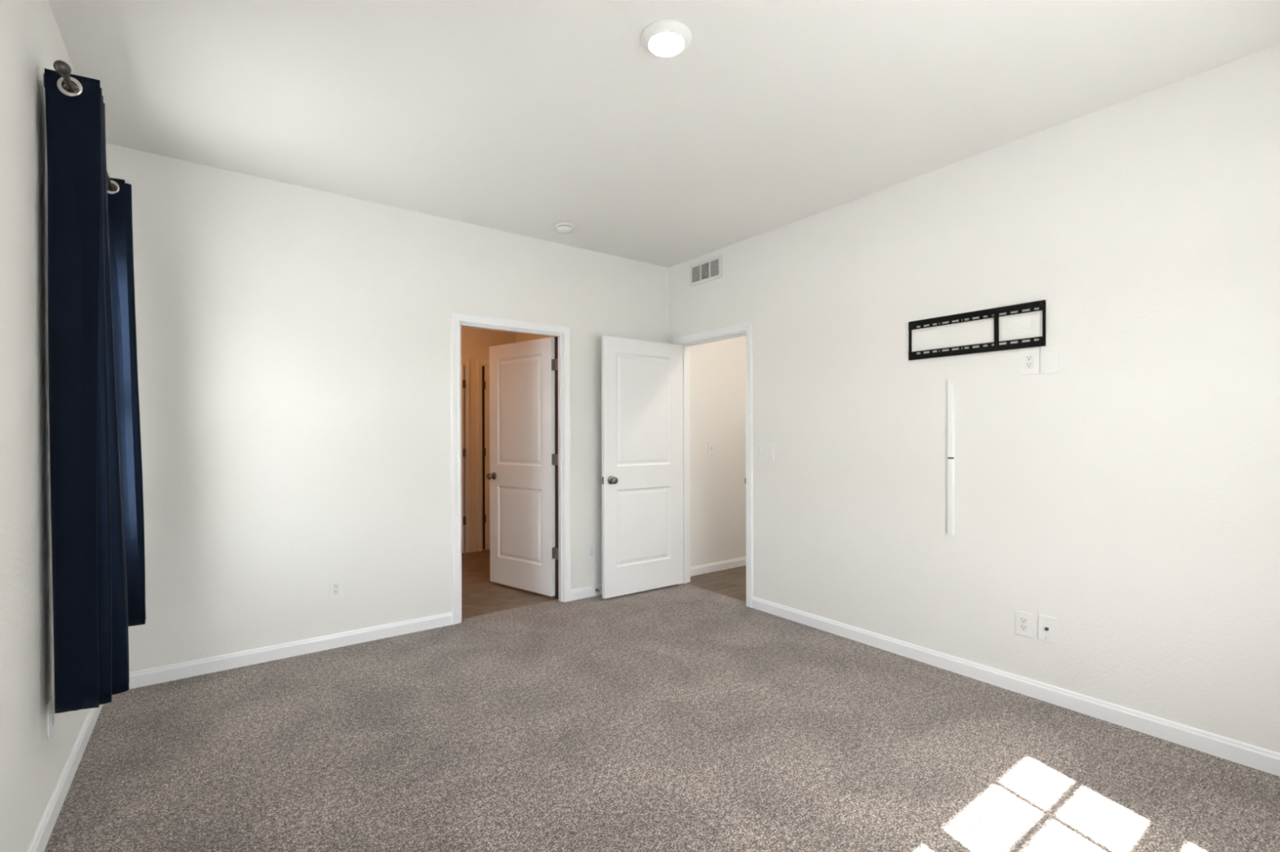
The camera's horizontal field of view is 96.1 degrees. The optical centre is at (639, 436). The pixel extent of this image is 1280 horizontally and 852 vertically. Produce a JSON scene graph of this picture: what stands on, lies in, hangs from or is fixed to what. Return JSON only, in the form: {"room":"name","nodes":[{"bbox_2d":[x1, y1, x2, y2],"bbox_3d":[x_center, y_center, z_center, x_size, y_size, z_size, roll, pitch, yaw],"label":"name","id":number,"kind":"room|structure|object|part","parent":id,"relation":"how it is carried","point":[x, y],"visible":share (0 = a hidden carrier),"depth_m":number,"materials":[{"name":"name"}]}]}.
{"room":"empty bedroom","nodes":[
{"label":"empty bedroom","id":0,"kind":"room"},
{"bbox_2d":[0,0,89,851],"bbox_3d":[-1.366,-0.035,1.012,0.115,2.843,4.534,0,0,-37],"label":"wall","id":1,"kind":"structure","parent":0,"point":[32,764],"depth_m":1.67,"materials":[{"name":"paint"}]},
{"bbox_2d":[46,695,53,738],"bbox_3d":[-1.948,0.927,1.905,0.009,0.117,0.072,0,0,-37],"label":"outlet","id":2,"kind":"object","parent":1,"relation":"attached to","point":[50,705],"visible":1,"depth_m":1.89,"materials":[{"name":"plastic"}]},
{"bbox_2d":[50,704,53,728],"bbox_3d":[-1.947,0.927,1.906,0.004,0.068,0.033,0,0,-37],"label":"receptacle","id":3,"kind":"object","parent":2,"relation":"attached to","point":[51,705],"depth_m":1.90,"materials":[{"name":"plastic"}]},
{"bbox_2d":[26,704,102,851],"bbox_3d":[-1.338,1.244,1.091,0.013,0.083,4.418,0,0,-37],"label":"baseboard","id":4,"kind":"structure","parent":1,"relation":"attached to","point":[38,843],"depth_m":2.02,"materials":[{"name":"paint"}]},
{"bbox_2d":[43,60,114,191],"bbox_3d":[-2.143,-1.131,2.230,0.100,0.102,1.367,0,0,-37],"label":"curtain rod","id":5,"kind":"object","parent":1,"relation":"attached to","point":[62,68],"visible":0.34,"depth_m":1.74,"materials":[{"name":"silver metal"}]},
{"bbox_2d":[44,68,129,713],"bbox_3d":[-1.825,-0.129,1.911,0.180,2.022,0.218,0,0,-37],"label":"curtain","id":6,"kind":"object","parent":5,"relation":"hanging from","point":[90,593],"visible":0.97,"depth_m":1.83,"materials":[{"name":"blue fabric"}]},
{"bbox_3d":[-2.118,-1.099,2.248,0.017,0.017,1.260,0,0,-37],"label":"rod","id":7,"kind":"part","parent":5,"relation":"part of","materials":[{"name":"silver metal"}]},
{"bbox_2d":[106,177,146,626],"bbox_3d":[-2.363,-0.139,2.622,0.174,2.005,0.176,0,0,-31],"label":"curtain","id":8,"kind":"object","parent":5,"relation":"hanging from","point":[119,200],"visible":0.59,"depth_m":2.58,"materials":[{"name":"blue fabric"}]},
{"bbox_2d":[106,143,746,671],"bbox_3d":[-0.554,-0.050,4.513,5.599,2.843,0.115,0,0,-37],"label":"wall","id":9,"kind":"structure","parent":0,"point":[293,342],"depth_m":3.45,"materials":[{"name":"paint"}]},
{"bbox_2d":[128,612,452,689],"bbox_3d":[-1.970,1.238,3.382,1.735,0.083,0.013,0,0,-37],"label":"baseboard","id":10,"kind":"structure","parent":9,"relation":"attached to","point":[140,678],"depth_m":3.30,"materials":[{"name":"paint"}]},
{"bbox_2d":[328,578,342,599],"bbox_3d":[-1.839,0.923,3.482,0.072,0.117,0.009,0,0,-37],"label":"outlet","id":11,"kind":"object","parent":9,"relation":"attached to","point":[335,586],"visible":1,"depth_m":3.48,"materials":[{"name":"plastic"}]},
{"bbox_2d":[333,582,339,595],"bbox_3d":[-1.837,0.923,3.480,0.033,0.068,0.004,0,0,-37],"label":"receptacle","id":12,"kind":"object","parent":11,"relation":"attached to","point":[335,585],"depth_m":3.48,"materials":[{"name":"plastic"}]},
{"bbox_2d":[450,311,571,624],"bbox_3d":[-0.945,0.216,4.223,0.922,2.115,0.149,0,0,-37],"label":"door frame","id":13,"kind":"structure","parent":9,"relation":"attached to","point":[562,334],"depth_m":4.38,"materials":[{"name":"paint"}]},
{"bbox_2d":[486,337,555,596],"bbox_3d":[-0.984,0.240,4.747,0.794,2.027,0.175,0,0,38],"label":"door","id":14,"kind":"structure","parent":9,"relation":"in","point":[522,475],"depth_m":4.71,"materials":[{"name":"paint"}]},
{"bbox_3d":[-1.272,0.342,4.909,0.066,0.066,0.070,0,0,38],"label":"knob","id":15,"kind":"part","parent":14,"relation":"part of","materials":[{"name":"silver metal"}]},
{"bbox_2d":[571,583,602,600],"bbox_3d":[-0.137,1.229,4.746,0.991,0.083,0.013,0,0,-37],"label":"baseboard","id":16,"kind":"structure","parent":9,"relation":"attached to","point":[586,592],"depth_m":4.53,"materials":[{"name":"paint"}]},
{"bbox_2d":[586,544,595,559],"bbox_3d":[-0.385,0.919,4.564,0.072,0.117,0.009,0,0,-37],"label":"outlet","id":17,"kind":"object","parent":9,"relation":"attached to","point":[590,548],"visible":1,"depth_m":4.56,"materials":[{"name":"plastic"}]},
{"bbox_2d":[589,547,593,556],"bbox_3d":[-0.384,0.919,4.562,0.033,0.068,0.004,0,0,-37],"label":"receptacle","id":18,"kind":"object","parent":17,"relation":"attached to","point":[591,549],"depth_m":4.56,"materials":[{"name":"plastic"}]},
{"bbox_2d":[708,442,714,455],"bbox_3d":[0.670,0.116,5.357,0.072,0.118,0.018,0,0,-37],"label":"light switch","id":19,"kind":"object","parent":9,"relation":"attached to","point":[711,445],"visible":1,"depth_m":5.36,"materials":[{"name":"plastic"}]},
{"bbox_2d":[690,556,746,576],"bbox_3d":[0.995,1.223,5.604,1.621,0.083,0.013,0,0,-37],"label":"baseboard","id":20,"kind":"structure","parent":9,"relation":"attached to","point":[741,562],"depth_m":5.40,"materials":[{"name":"paint"}]},
{"bbox_2d":[461,326,515,553],"bbox_3d":[-2.278,-0.051,6.033,2.050,2.843,0.100,0,0,-37],"label":"wall","id":21,"kind":"structure","parent":0,"point":[476,343],"depth_m":6.32,"materials":[{"name":"paint"}]},
{"bbox_2d":[461,364,466,552],"bbox_3d":[-2.182,0.239,5.976,0.768,2.027,0.105,0,0,-37],"label":"door","id":22,"kind":"structure","parent":21,"relation":"in","point":[463,381],"depth_m":6.20,"materials":[{"name":"paint"}]},
{"bbox_2d":[461,357,470,553],"bbox_3d":[-2.218,0.213,6.005,0.900,2.115,0.017,0,0,-37],"label":"door frame","id":23,"kind":"structure","parent":21,"relation":"attached to","point":[465,362],"depth_m":6.25,"materials":[{"name":"paint"}]},
{"bbox_2d":[476,359,488,551],"bbox_3d":[-1.606,0.210,6.460,0.455,2.115,0.017,0,0,-37],"label":"door frame","id":24,"kind":"structure","parent":21,"relation":"attached to","point":[480,362],"depth_m":6.33,"materials":[{"name":"paint"}]},
{"bbox_2d":[482,365,489,549],"bbox_3d":[-1.586,0.236,6.420,0.325,2.027,0.105,0,0,-37],"label":"door","id":25,"kind":"structure","parent":21,"relation":"in","point":[486,369],"depth_m":6.36,"materials":[{"name":"paint"}]},
{"bbox_2d":[515,332,555,438],"bbox_3d":[-0.776,-0.054,5.816,0.100,2.843,2.241,0,0,-37],"label":"wall","id":26,"kind":"structure","parent":0,"point":[519,337],"depth_m":6.25,"materials":[{"name":"paint"}]},
{"bbox_2d":[44,550,1279,851],"bbox_3d":[0.143,1.324,3.599,5.384,0.100,6.700,0,0,-37],"label":"floor","id":27,"kind":"structure","parent":0,"point":[682,717],"depth_m":2.31,"materials":[{"name":"carpet"}]},
{"bbox_2d":[48,0,1279,267],"bbox_3d":[0.106,-1.524,2.176,3.878,0.120,4.649,0,0,-37],"label":"ceiling","id":28,"kind":"structure","parent":0,"point":[524,117],"depth_m":2.43,"materials":[{"name":"paint"}]},
{"bbox_2d":[555,222,574,234],"bbox_3d":[-0.527,-1.447,4.024,0.136,0.045,0.136,0,0,-37],"label":"smoke detector","id":29,"kind":"object","parent":28,"relation":"attached to","point":[562,228],"visible":1,"depth_m":3.98,"materials":[{"name":"plastic"}]},
{"bbox_3d":[-0.527,-1.463,4.024,0.136,0.013,0.136,0,0,-37],"label":"plate","id":30,"kind":"part","parent":29,"relation":"part of","materials":[{"name":"plastic"}]},
{"bbox_2d":[640,19,692,57],"bbox_3d":[0.097,-1.449,2.113,0.189,0.029,0.189,0,0,-37],"label":"recessed light","id":31,"kind":"object","parent":28,"relation":"in","point":[664,37],"visible":1,"depth_m":2.08,"materials":[{"name":"plastic"}]},
{"bbox_2d":[648,32,684,56],"bbox_3d":[0.097,-1.449,2.113,0.128,0.028,0.128,0,0,-37],"label":"diffuser","id":32,"kind":"object","parent":31,"relation":"attached to","point":[660,44],"depth_m":2.10,"materials":[{"name":"white plastic"}]},
{"bbox_2d":[668,44,1279,753],"bbox_3d":[1.653,-0.050,3.258,0.115,2.843,4.534,0,0,-37],"label":"wall","id":33,"kind":"structure","parent":0,"point":[1126,495],"depth_m":2.71,"materials":[{"name":"paint"}]},
{"bbox_2d":[601,335,680,599],"bbox_3d":[0.025,0.238,4.675,0.788,2.027,0.175,0,0,-36],"label":"door","id":34,"kind":"structure","parent":33,"relation":"in","point":[641,380],"depth_m":4.64,"materials":[{"name":"paint"}]},
{"bbox_3d":[-0.205,0.341,4.442,0.066,0.066,0.070,0,0,-36],"label":"knob","id":35,"kind":"part","parent":34,"relation":"part of","materials":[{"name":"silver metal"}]},
{"bbox_2d":[689,254,722,287],"bbox_3d":[0.529,-1.334,4.656,0.009,0.176,0.370,0,0,-37],"label":"air vent","id":36,"kind":"object","parent":33,"relation":"in","point":[709,269],"visible":1,"depth_m":4.64,"materials":[{"name":"metal"}]},
{"bbox_2d":[673,321,753,608],"bbox_3d":[0.614,0.211,4.656,0.149,2.115,0.898,0,0,-37],"label":"door frame","id":37,"kind":"structure","parent":33,"relation":"attached to","point":[744,329],"depth_m":4.68,"materials":[{"name":"paint"}]},
{"bbox_3d":[0.667,0.211,4.695,0.017,2.115,0.898,0,0,-37],"label":"casing","id":38,"kind":"part","parent":37,"relation":"part of","materials":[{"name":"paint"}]},
{"bbox_2d":[755,443,773,460],"bbox_3d":[0.901,0.113,4.164,0.012,0.120,0.165,0,0,-37],"label":"light switch","id":39,"kind":"object","parent":33,"relation":"attached to","point":[764,451],"visible":1,"depth_m":4.16,"materials":[{"name":"plastic"}]},
{"bbox_2d":[946,379,955,534],"bbox_3d":[1.679,0.112,3.115,0.015,0.835,0.040,0,0,-37],"label":"cover","id":40,"kind":"object","parent":33,"relation":"attached to","point":[950,383],"visible":1,"depth_m":3.11,"materials":[{"name":"plastic"}]},
{"bbox_2d":[908,299,1045,360],"bbox_3d":[1.742,-0.543,3.026,0.014,0.219,0.672,0,0,-37],"label":"wall bracket","id":41,"kind":"object","parent":33,"relation":"attached to","point":[1041,304],"visible":1,"depth_m":2.97,"materials":[{"name":"black metal"}]},
{"bbox_3d":[1.742,-0.457,3.027,0.014,0.046,0.672,0,0,-37],"label":"rail","id":42,"kind":"part","parent":41,"relation":"part of","materials":[{"name":"black metal"}]},
{"bbox_3d":[1.742,-0.629,3.026,0.014,0.048,0.672,0,0,-37],"label":"rail","id":43,"kind":"part","parent":41,"relation":"part of","materials":[{"name":"black metal"}]},
{"bbox_2d":[751,596,1279,777],"bbox_3d":[1.869,1.231,2.870,0.013,0.083,3.469,0,0,-37],"label":"baseboard","id":44,"kind":"structure","parent":33,"relation":"attached to","point":[1256,757],"depth_m":2.72,"materials":[{"name":"paint"}]},
{"bbox_2d":[1015,610,1032,637],"bbox_3d":[1.893,0.926,2.838,0.009,0.117,0.072,0,0,-37],"label":"outlet","id":45,"kind":"object","parent":33,"relation":"attached to","point":[1024,620],"visible":1,"depth_m":2.83,"materials":[{"name":"plastic"}]},
{"bbox_2d":[1019,616,1027,631],"bbox_3d":[1.891,0.926,2.837,0.004,0.068,0.033,0,0,-37],"label":"receptacle","id":46,"kind":"object","parent":45,"relation":"attached to","point":[1023,620],"depth_m":2.84,"materials":[{"name":"plastic"}]},
{"bbox_2d":[1019,347,1039,375],"bbox_3d":[1.904,-0.364,2.815,0.009,0.124,0.084,0,0,-37],"label":"outlet","id":47,"kind":"object","parent":33,"relation":"attached to","point":[1028,358],"visible":1,"depth_m":2.81,"materials":[{"name":"plastic"}]},
{"bbox_2d":[1025,354,1032,368],"bbox_3d":[1.902,-0.364,2.814,0.004,0.068,0.033,0,0,-37],"label":"receptacle","id":48,"kind":"object","parent":47,"relation":"attached to","point":[1028,357],"depth_m":2.81,"materials":[{"name":"plastic"}]},
{"bbox_2d":[1038,614,1056,643],"bbox_3d":[1.949,0.924,2.757,0.016,0.120,0.074,0,0,-37],"label":"plate","id":49,"kind":"object","parent":33,"relation":"attached to","point":[1046,624],"visible":1,"depth_m":2.76,"materials":[{"name":"plastic"}]},
{"bbox_2d":[1040,345,1058,373],"bbox_3d":[1.955,-0.365,2.747,0.008,0.128,0.074,0,0,-37],"label":"blank plate","id":50,"kind":"object","parent":33,"relation":"attached to","point":[1050,354],"visible":1,"depth_m":2.74,"materials":[{"name":"plastic"}]}
]}

